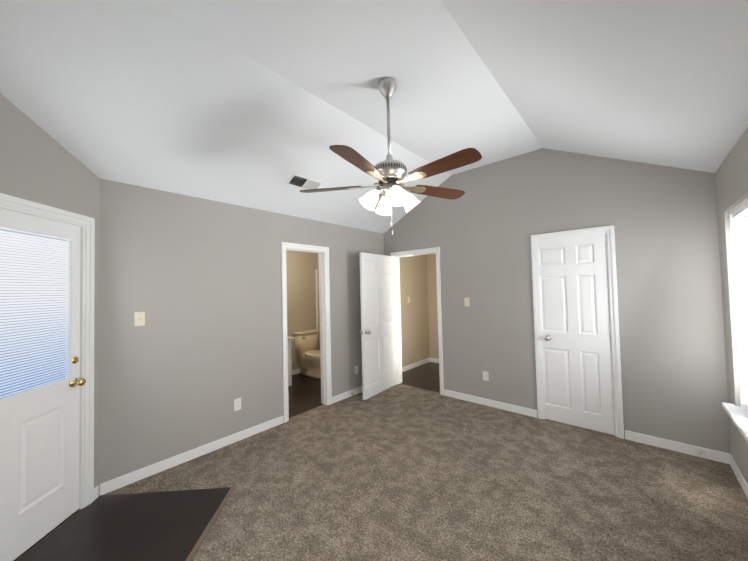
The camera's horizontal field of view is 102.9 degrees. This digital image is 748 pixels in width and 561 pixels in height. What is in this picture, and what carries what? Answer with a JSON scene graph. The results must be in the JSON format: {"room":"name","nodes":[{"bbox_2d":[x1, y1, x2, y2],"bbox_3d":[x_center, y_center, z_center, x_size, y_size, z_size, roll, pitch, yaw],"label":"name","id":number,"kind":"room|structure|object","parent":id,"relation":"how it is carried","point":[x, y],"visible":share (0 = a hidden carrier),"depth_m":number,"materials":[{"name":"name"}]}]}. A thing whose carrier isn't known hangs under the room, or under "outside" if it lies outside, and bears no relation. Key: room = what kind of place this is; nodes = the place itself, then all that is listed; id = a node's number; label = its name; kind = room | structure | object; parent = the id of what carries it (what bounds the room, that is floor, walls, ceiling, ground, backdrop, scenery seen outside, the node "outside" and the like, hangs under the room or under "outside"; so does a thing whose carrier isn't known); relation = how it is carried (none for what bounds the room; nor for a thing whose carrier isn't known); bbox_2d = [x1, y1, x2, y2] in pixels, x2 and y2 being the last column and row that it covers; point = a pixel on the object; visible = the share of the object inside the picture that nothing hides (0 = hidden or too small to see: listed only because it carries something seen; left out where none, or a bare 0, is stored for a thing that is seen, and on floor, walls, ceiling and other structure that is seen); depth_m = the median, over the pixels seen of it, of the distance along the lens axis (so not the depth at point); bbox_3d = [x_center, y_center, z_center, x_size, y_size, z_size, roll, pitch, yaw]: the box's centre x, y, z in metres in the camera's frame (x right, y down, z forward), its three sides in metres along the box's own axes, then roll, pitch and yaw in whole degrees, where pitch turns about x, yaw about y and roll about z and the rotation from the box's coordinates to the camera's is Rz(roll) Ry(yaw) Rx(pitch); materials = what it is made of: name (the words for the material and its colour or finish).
{"room":"bedroom","nodes":[
{"label":"bedroom","id":0,"kind":"room"},
{"bbox_2d":[0,93,99,487],"bbox_3d":[-2.166,0.122,1.699,0.150,3.000,1.510,-1,-2,-4],"label":"wall","id":1,"kind":"structure","parent":0,"point":[38,164],"depth_m":1.94,"materials":[{"name":"grey paint"}]},
{"bbox_2d":[0,208,85,560],"bbox_3d":[-2.083,0.596,1.718,0.117,2.030,0.869,-1,-2,-4],"label":"exterior door","id":2,"kind":"structure","parent":1,"relation":"in","point":[39,463],"depth_m":1.89,"materials":[{"name":"white wood"}]},
{"bbox_2d":[0,227,69,397],"bbox_3d":[-2.128,0.176,1.728,0.022,0.984,0.741,-1,-2,-4],"label":"door blinds","id":3,"kind":"object","parent":2,"relation":"attached to","point":[5,285],"visible":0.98,"depth_m":1.86,"materials":[{"name":"white plastic"}]},
{"bbox_2d":[14,509,79,560],"bbox_3d":[-2.138,1.618,1.683,0.138,0.008,0.873,-1,-2,-4],"label":"trim","id":4,"kind":"structure","parent":1,"relation":"attached to","point":[27,550],"depth_m":1.89,"materials":[{"name":"brown metal"}]},
{"bbox_2d":[0,193,94,508],"bbox_3d":[-2.148,0.568,1.714,0.169,2.109,1.033,-1,-2,-4],"label":"door frame","id":5,"kind":"structure","parent":1,"relation":"attached to","point":[30,206],"depth_m":2.17,"materials":[{"name":"white wood"}]},
{"bbox_2d":[94,486,98,499],"bbox_3d":[-2.050,1.575,1.671,0.013,0.088,1.168,-1,-2,-4],"label":"baseboard","id":6,"kind":"structure","parent":1,"relation":"attached to","point":[96,492],"depth_m":2.23,"materials":[{"name":"white wood"}]},
{"bbox_2d":[18,486,234,560],"bbox_3d":[-1.547,1.613,1.640,1.012,0.027,1.315,-1,-2,-4],"label":"floor","id":7,"kind":"structure","parent":0,"point":[165,526],"depth_m":1.94,"materials":[{"name":"brown wood"}]},
{"bbox_2d":[99,179,383,495],"bbox_3d":[-1.007,0.342,3.656,0.115,2.620,3.710,-3,-2,41],"label":"wall","id":8,"kind":"structure","parent":0,"point":[197,281],"depth_m":2.80,"materials":[{"name":"grey paint"}]},
{"bbox_2d":[134,312,144,325],"bbox_3d":[-1.952,0.320,2.483,0.020,0.115,0.070,-3,-2,41],"label":"light switch","id":9,"kind":"object","parent":8,"relation":"attached to","point":[139,318],"visible":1,"depth_m":2.48,"materials":[{"name":"beige plastic"}]},
{"bbox_2d":[100,386,362,495],"bbox_3d":[-0.932,1.604,3.573,0.013,0.088,3.490,-3,-2,41],"label":"baseboard","id":10,"kind":"structure","parent":8,"relation":"attached to","point":[133,477],"depth_m":2.73,"materials":[{"name":"white wood"}]},
{"bbox_2d":[234,398,240,410],"bbox_3d":[-1.401,1.274,3.063,0.009,0.115,0.070,-3,-2,41],"label":"outlet","id":11,"kind":"object","parent":8,"relation":"attached to","point":[237,404],"visible":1,"depth_m":3.06,"materials":[{"name":"white plastic"}]},
{"bbox_2d":[281,242,331,422],"bbox_3d":[-0.876,0.601,3.786,0.145,2.104,0.718,-3,-2,41],"label":"door frame","id":12,"kind":"structure","parent":8,"relation":"attached to","point":[284,245],"depth_m":3.96,"materials":[{"name":"white wood"}]},
{"bbox_2d":[286,250,316,369],"bbox_3d":[-1.833,0.416,5.171,0.120,2.600,2.300,-3,-2,41],"label":"wall","id":13,"kind":"structure","parent":0,"point":[301,267],"depth_m":5.59,"materials":[{"name":"beige paint"}]},
{"bbox_2d":[292,368,299,374],"bbox_3d":[-1.758,1.668,5.081,0.018,0.088,2.040,-3,-2,41],"label":"baseboard","id":14,"kind":"structure","parent":13,"relation":"attached to","point":[295,371],"depth_m":5.43,"materials":[{"name":"white wood"}]},
{"bbox_2d":[315,269,318,349],"bbox_3d":[-1.120,0.704,5.863,0.012,1.850,0.035,-3,-2,41],"label":"trim","id":15,"kind":"structure","parent":13,"relation":"attached to","point":[316,305],"depth_m":5.86,"materials":[{"name":"white wood"}]},
{"bbox_2d":[316,253,319,349],"bbox_3d":[-0.516,0.392,5.436,1.505,2.600,0.120,-3,-2,41],"label":"wall","id":16,"kind":"structure","parent":0,"point":[318,300],"depth_m":5.87,"materials":[{"name":"beige paint"}]},
{"bbox_2d":[288,362,439,417],"bbox_3d":[0.204,1.682,4.564,4.000,0.056,4.100,-3,-2,41],"label":"floor","id":17,"kind":"structure","parent":0,"point":[304,393],"depth_m":4.74,"materials":[{"name":"brown wood"}]},
{"bbox_2d":[288,336,293,386],"bbox_3d":[-1.848,1.312,4.593,0.546,0.775,1.065,-3,-2,41],"label":"bathroom vanity","id":18,"kind":"object","parent":17,"relation":"on","point":[289,363],"visible":0.12,"depth_m":4.79,"materials":[{"name":"white wood"}]},
{"bbox_2d":[292,329,320,378],"bbox_3d":[-1.081,1.313,5.332,0.723,0.780,0.511,-3,-2,41],"label":"toilet","id":19,"kind":"object","parent":17,"relation":"on","point":[307,352],"visible":0.73,"depth_m":5.34,"materials":[{"name":"beige ceramic"}]},
{"bbox_2d":[0,0,747,233],"bbox_3d":[0.103,-1.250,2.054,4.015,1.016,4.665,-3,-2,41],"label":"ceiling","id":20,"kind":"structure","parent":0,"point":[255,104],"depth_m":1.98,"materials":[{"name":"white paint"}]},
{"bbox_2d":[286,173,322,192],"bbox_3d":[-0.745,-1.048,3.224,0.380,0.011,0.165,1,-30,-49],"label":"ceiling vent","id":21,"kind":"object","parent":20,"relation":"in","point":[300,181],"visible":0.98,"depth_m":3.21,"materials":[{"name":"silver metal"}]},
{"bbox_2d":[300,77,481,234],"bbox_3d":[0.141,-0.921,2.213,1.325,1.164,1.356,-3,-2,41],"label":"ceiling fan","id":22,"kind":"object","parent":20,"relation":"hanging from","point":[389,173],"visible":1,"depth_m":2.15,"materials":[{"name":"brown wood"}]},
{"bbox_2d":[16,384,747,560],"bbox_3d":[0.170,1.604,1.928,3.960,0.060,4.600,-3,-2,41],"label":"floor carpet","id":23,"kind":"object","parent":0,"point":[399,472],"visible":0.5,"depth_m":2.23,"materials":[{"name":"brown carpet"}]},
{"bbox_2d":[399,255,429,366],"bbox_3d":[0.635,0.373,5.718,0.120,2.600,1.555,-3,-2,41],"label":"wall","id":24,"kind":"structure","parent":0,"point":[414,319],"depth_m":5.78,"materials":[{"name":"beige paint"}]},
{"bbox_2d":[402,358,429,371],"bbox_3d":[0.665,1.625,5.582,0.013,0.088,1.380,-3,-2,41],"label":"baseboard","id":25,"kind":"structure","parent":24,"relation":"attached to","point":[417,364],"depth_m":5.72,"materials":[{"name":"white wood"}]},
{"bbox_2d":[427,254,438,358],"bbox_3d":[2.028,0.332,5.447,2.330,2.600,0.120,-3,-2,41],"label":"wall","id":26,"kind":"structure","parent":0,"point":[432,308],"depth_m":6.09,"materials":[{"name":"beige paint"}]},
{"bbox_2d":[430,358,438,362],"bbox_3d":[1.969,1.589,5.400,2.210,0.088,0.013,-3,-2,41],"label":"baseboard","id":27,"kind":"structure","parent":26,"relation":"attached to","point":[434,360],"depth_m":6.04,"materials":[{"name":"white wood"}]},
{"bbox_2d":[384,148,730,453],"bbox_3d":[1.585,-0.057,3.771,4.150,3.300,0.115,-3,-2,41],"label":"wall","id":28,"kind":"structure","parent":0,"point":[663,220],"depth_m":3.02,"materials":[{"name":"grey paint"}]},
{"bbox_2d":[359,252,397,399],"bbox_3d":[0.087,0.626,4.445,0.179,2.030,0.841,-3,-2,37],"label":"bedroom door","id":29,"kind":"structure","parent":28,"relation":"in","point":[377,331],"depth_m":4.38,"materials":[{"name":"white wood"}]},
{"bbox_2d":[390,247,443,395],"bbox_3d":[0.672,0.587,4.567,0.888,2.104,0.145,-3,-2,41],"label":"door frame","id":30,"kind":"structure","parent":28,"relation":"attached to","point":[398,319],"depth_m":4.55,"materials":[{"name":"white wood"}]},
{"bbox_2d":[464,298,469,305],"bbox_3d":[1.240,0.288,3.983,0.070,0.115,0.020,-3,-2,41],"label":"light switch","id":31,"kind":"object","parent":28,"relation":"attached to","point":[466,302],"visible":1,"depth_m":3.98,"materials":[{"name":"beige plastic"}]},
{"bbox_2d":[483,371,488,380],"bbox_3d":[1.430,1.224,3.814,0.070,0.115,0.009,-3,-2,41],"label":"outlet","id":32,"kind":"object","parent":28,"relation":"attached to","point":[485,376],"visible":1,"depth_m":3.81,"materials":[{"name":"white plastic"}]},
{"bbox_2d":[538,233,614,434],"bbox_3d":[2.162,0.540,3.211,0.623,2.030,0.179,-3,-2,41],"label":"closet door","id":33,"kind":"structure","parent":28,"relation":"in","point":[577,359],"depth_m":3.18,"materials":[{"name":"white painted wood"},{"name":"brushed nickel"}]},
{"bbox_2d":[531,225,623,438],"bbox_3d":[2.181,0.539,3.240,0.650,2.050,0.116,-3,-2,41],"label":"door frame","id":34,"kind":"structure","parent":28,"relation":"attached to","point":[541,321],"depth_m":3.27,"materials":[{"name":"white wood"}]},
{"bbox_2d":[444,389,728,463],"bbox_3d":[1.585,1.547,3.672,3.634,0.088,0.013,-3,-2,41],"label":"baseboard","id":35,"kind":"structure","parent":28,"relation":"attached to","point":[714,455],"depth_m":2.83,"materials":[{"name":"white wood"}]},
{"bbox_2d":[695,448,705,457],"bbox_3d":[2.817,1.486,2.569,0.060,0.063,0.014,-3,-2,41],"label":"outlet","id":36,"kind":"object","parent":35,"relation":"attached to","point":[700,452],"visible":1,"depth_m":2.57,"materials":[{"name":"white plastic"}]},
{"bbox_2d":[715,127,747,483],"bbox_3d":[1.517,0.198,0.796,0.140,2.620,4.665,-3,-2,41],"label":"wall","id":37,"kind":"structure","parent":0,"point":[731,177],"depth_m":2.30,"materials":[{"name":"grey paint"}]},
{"bbox_2d":[722,402,747,441],"bbox_3d":[2.444,0.973,1.935,0.097,0.034,1.040,-3,-2,41],"label":"window sill","id":38,"kind":"structure","parent":37,"relation":"attached to","point":[738,415],"depth_m":2.10,"materials":[{"name":"white wood"}]},
{"bbox_2d":[729,197,747,414],"bbox_3d":[2.478,0.206,1.911,0.063,1.495,0.948,-3,-2,41],"label":"window","id":39,"kind":"structure","parent":37,"relation":"in","point":[733,236],"depth_m":2.25,"materials":[{"name":"white plastic"}]},
{"bbox_2d":[732,204,747,407],"bbox_3d":[2.471,0.207,1.917,0.030,1.421,0.870,-3,-2,41],"label":"window blinds","id":40,"kind":"object","parent":39,"relation":"attached to","point":[743,289],"visible":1,"depth_m":2.16,"materials":[{"name":"white plastic"}]},
{"bbox_2d":[729,454,747,498],"bbox_3d":[1.518,1.466,0.841,0.013,0.088,4.350,-3,-2,41],"label":"baseboard","id":41,"kind":"structure","parent":37,"relation":"attached to","point":[738,474],"depth_m":2.24,"materials":[{"name":"white wood"}]},
{"label":"outside","id":42,"kind":"structure","parent":0,"visible":0},
{"bbox_2d":[0,229,65,398],"bbox_3d":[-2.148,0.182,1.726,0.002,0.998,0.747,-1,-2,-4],"label":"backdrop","id":43,"kind":"structure","parent":42,"point":[31,325],"depth_m":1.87,"materials":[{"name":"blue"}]},
{"bbox_2d":[744,212,747,265],"bbox_3d":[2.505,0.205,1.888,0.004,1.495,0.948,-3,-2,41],"label":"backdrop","id":44,"kind":"structure","parent":42,"point":[746,231],"depth_m":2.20,"materials":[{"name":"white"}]}
]}

